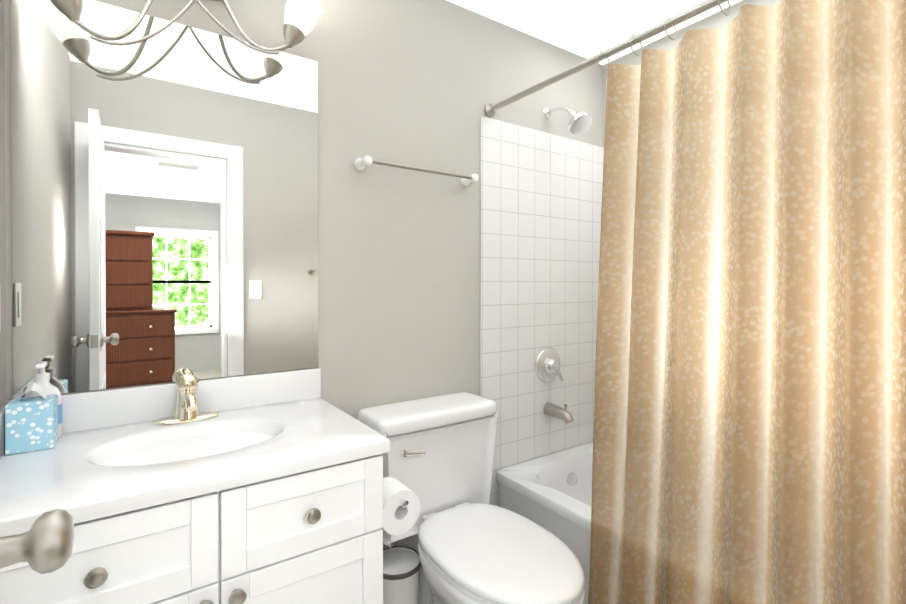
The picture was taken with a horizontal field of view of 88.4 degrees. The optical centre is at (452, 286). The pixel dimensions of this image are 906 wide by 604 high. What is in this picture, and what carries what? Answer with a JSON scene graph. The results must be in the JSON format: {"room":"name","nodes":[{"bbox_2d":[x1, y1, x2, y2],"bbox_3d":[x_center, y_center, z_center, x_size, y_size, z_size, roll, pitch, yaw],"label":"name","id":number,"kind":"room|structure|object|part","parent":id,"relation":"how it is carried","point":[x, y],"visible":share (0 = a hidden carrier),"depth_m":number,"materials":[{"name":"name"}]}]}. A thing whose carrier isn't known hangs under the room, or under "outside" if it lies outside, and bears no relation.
{"room":"bathroom","nodes":[
{"label":"bathroom","id":0,"kind":"room"},
{"bbox_2d":[0,0,6,407],"bbox_3d":[-0.704,0.035,0.451,0.120,2.440,1.700,0,0,-35],"label":"wall","id":1,"kind":"structure","parent":0,"point":[3,387],"depth_m":1.16,"materials":[{"name":"paint"}]},
{"bbox_2d":[0,509,73,573],"bbox_3d":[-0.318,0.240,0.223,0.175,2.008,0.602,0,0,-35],"label":"door knob","id":2,"kind":"object","parent":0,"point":[43,544],"depth_m":0.44,"materials":[{"name":"silver metal"}]},
{"bbox_2d":[4,0,602,548],"bbox_3d":[-0.198,0.026,1.905,2.605,2.440,0.120,0,0,-35],"label":"wall","id":3,"kind":"structure","parent":0,"point":[414,82],"depth_m":1.82,"materials":[{"name":"paint"}]},
{"bbox_2d":[10,0,317,397],"bbox_3d":[-0.800,-0.251,1.411,0.790,1.070,0.006,0,0,-35],"label":"mirror","id":4,"kind":"object","parent":3,"relation":"attached to","point":[164,197],"visible":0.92,"depth_m":1.36,"materials":[{"name":"clear glass"}]},
{"bbox_2d":[50,0,323,53],"bbox_3d":[-0.739,-0.888,1.322,0.729,0.534,0.215,0,0,-35],"label":"sconce","id":5,"kind":"object","parent":3,"relation":"attached to","point":[301,18],"visible":1,"depth_m":1.38,"materials":[{"name":"silver metal"}]},
{"bbox_3d":[-0.715,-0.924,1.287,0.729,0.461,0.131,0,0,-35],"label":"lamp shade","id":6,"kind":"part","parent":5,"relation":"part of","materials":[{"name":"white glass"}]},
{"bbox_2d":[354,156,478,185],"bbox_3d":[-0.123,-0.453,1.831,0.533,0.050,0.080,0,0,-35],"label":"towel rail","id":7,"kind":"object","parent":3,"relation":"attached to","point":[362,164],"visible":1,"depth_m":1.77,"materials":[{"name":"silver metal"}]},
{"bbox_2d":[480,116,602,505],"bbox_3d":[0.467,0.246,2.287,0.840,1.995,0.008,0,0,-35],"label":"wall tile","id":8,"kind":"structure","parent":3,"relation":"attached to","point":[540,207],"depth_m":2.23,"materials":[{"name":"white tile"}]},
{"bbox_2d":[535,348,562,381],"bbox_3d":[0.484,0.384,2.254,0.170,0.170,0.067,0,0,-35],"label":"tub valve","id":9,"kind":"object","parent":8,"relation":"attached to","point":[547,366],"visible":1,"depth_m":2.25,"materials":[{"name":"silver metal"}]},
{"bbox_2d":[543,403,573,423],"bbox_3d":[0.509,0.597,2.219,0.060,0.090,0.155,0,0,-35],"label":"tub spout","id":10,"kind":"object","parent":8,"relation":"attached to","point":[558,412],"visible":1,"depth_m":2.20,"materials":[{"name":"silver metal"}]},
{"bbox_2d":[543,107,591,134],"bbox_3d":[0.532,-0.788,2.177,0.112,0.181,0.253,0,0,-35],"label":"shower head","id":11,"kind":"object","parent":3,"relation":"attached to","point":[579,123],"visible":1,"depth_m":2.11},
{"bbox_2d":[485,0,730,116],"bbox_3d":[0.612,-0.771,1.431,0.067,0.080,1.571,0,0,-35],"label":"curtain rod","id":12,"kind":"object","parent":3,"relation":"attached to","point":[630,42],"visible":1,"depth_m":1.52,"materials":[{"name":"silver metal"}]},
{"bbox_2d":[588,0,905,603],"bbox_3d":[0.744,0.244,1.211,0.117,1.923,0.997,0,0,-35],"label":"curtain","id":13,"kind":"object","parent":12,"relation":"hanging from","point":[749,437],"visible":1,"depth_m":1.18,"materials":[{"name":"fabric"}]},
{"bbox_2d":[447,0,741,64],"bbox_3d":[0.285,-1.220,1.198,2.605,0.060,1.820,0,0,-35],"label":"ceiling","id":14,"kind":"structure","parent":0,"point":[587,29],"depth_m":2.08,"materials":[{"name":"paint"}]},
{"bbox_2d":[603,0,779,146],"bbox_3d":[1.342,0.026,1.861,0.120,2.440,1.700,0,0,-35],"label":"wall","id":15,"kind":"structure","parent":0,"point":[718,19],"depth_m":2.17,"materials":[{"name":"paint"}]},
{"bbox_3d":[0.285,1.280,1.213,2.605,0.060,1.820,0,0,-35],"label":"floor","id":16,"kind":"structure","parent":0,"visible":0},
{"bbox_2d":[0,368,389,603],"bbox_3d":[-0.640,0.750,1.181,0.805,1.000,0.572,0,0,-35],"label":"bathroom vanity","id":17,"kind":"object","parent":16,"relation":"on","point":[187,488],"visible":0.98,"depth_m":1.05,"materials":[{"name":"white wood"}]},
{"bbox_2d":[5,383,57,454],"bbox_3d":[-1.016,0.312,1.125,0.086,0.152,0.083,0,0,-35],"label":"tissue box","id":18,"kind":"object","parent":17,"relation":"on","point":[31,424],"visible":1,"depth_m":1.10,"materials":[{"name":"blue cardboard"}]},
{"bbox_2d":[24,361,61,436],"bbox_3d":[-1.041,0.290,1.179,0.077,0.196,0.068,0,0,-35],"label":"soap bottle","id":19,"kind":"object","parent":17,"relation":"on","point":[42,378],"visible":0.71,"depth_m":1.18,"materials":[{"name":"white plastic"}]},
{"bbox_2d":[154,370,218,425],"bbox_3d":[-0.746,0.319,1.315,0.164,0.138,0.176,0,0,-35],"label":"faucet","id":20,"kind":"object","parent":17,"relation":"on","point":[189,401],"depth_m":1.35,"materials":[{"name":"gold metal"}]},
{"bbox_3d":[-0.486,0.588,0.958,0.429,0.162,0.030,0,0,-35],"label":"knob","id":21,"kind":"part","parent":17,"relation":"part of","materials":[{"name":"silver metal"}]},
{"bbox_2d":[381,477,419,535],"bbox_3d":[-0.184,0.636,1.321,0.134,0.161,0.187,0,0,-35],"label":"toilet paper roll","id":22,"kind":"object","parent":17,"relation":"attached to","point":[401,506],"visible":0.6,"depth_m":1.28,"materials":[{"name":"white paper"}]},
{"bbox_2d":[383,546,420,603],"bbox_3d":[-0.196,1.097,1.615,0.175,0.301,0.175,0,0,-35],"label":"waste bin","id":23,"kind":"object","parent":16,"relation":"on","point":[401,570],"visible":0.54,"depth_m":1.56,"materials":[{"name":"white metal"}]},
{"bbox_2d":[357,392,584,603],"bbox_3d":[0.068,0.857,1.538,0.514,0.824,0.801,0,0,-35],"label":"toilet","id":24,"kind":"object","parent":16,"relation":"on","point":[466,540],"visible":0.88,"depth_m":1.58,"materials":[{"name":"ceramic"}]},
{"bbox_3d":[-0.138,0.576,1.610,0.089,0.032,0.021,0,0,-35],"label":"handle","id":25,"kind":"part","parent":24,"relation":"part of","materials":[{"name":"silver metal"}]},
{"bbox_3d":[0.141,0.828,1.459,0.398,0.052,0.588,0,0,-35],"label":"seat","id":26,"kind":"part","parent":24,"relation":"part of","materials":[{"name":"white plastic"}]},
{"bbox_2d":[497,442,592,603],"bbox_3d":[0.939,1.039,1.663,0.758,0.418,1.562,0,0,-35],"label":"bathtub","id":27,"kind":"object","parent":16,"relation":"on","point":[552,493],"visible":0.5,"depth_m":1.97,"materials":[{"name":"ceramic"}]}
]}

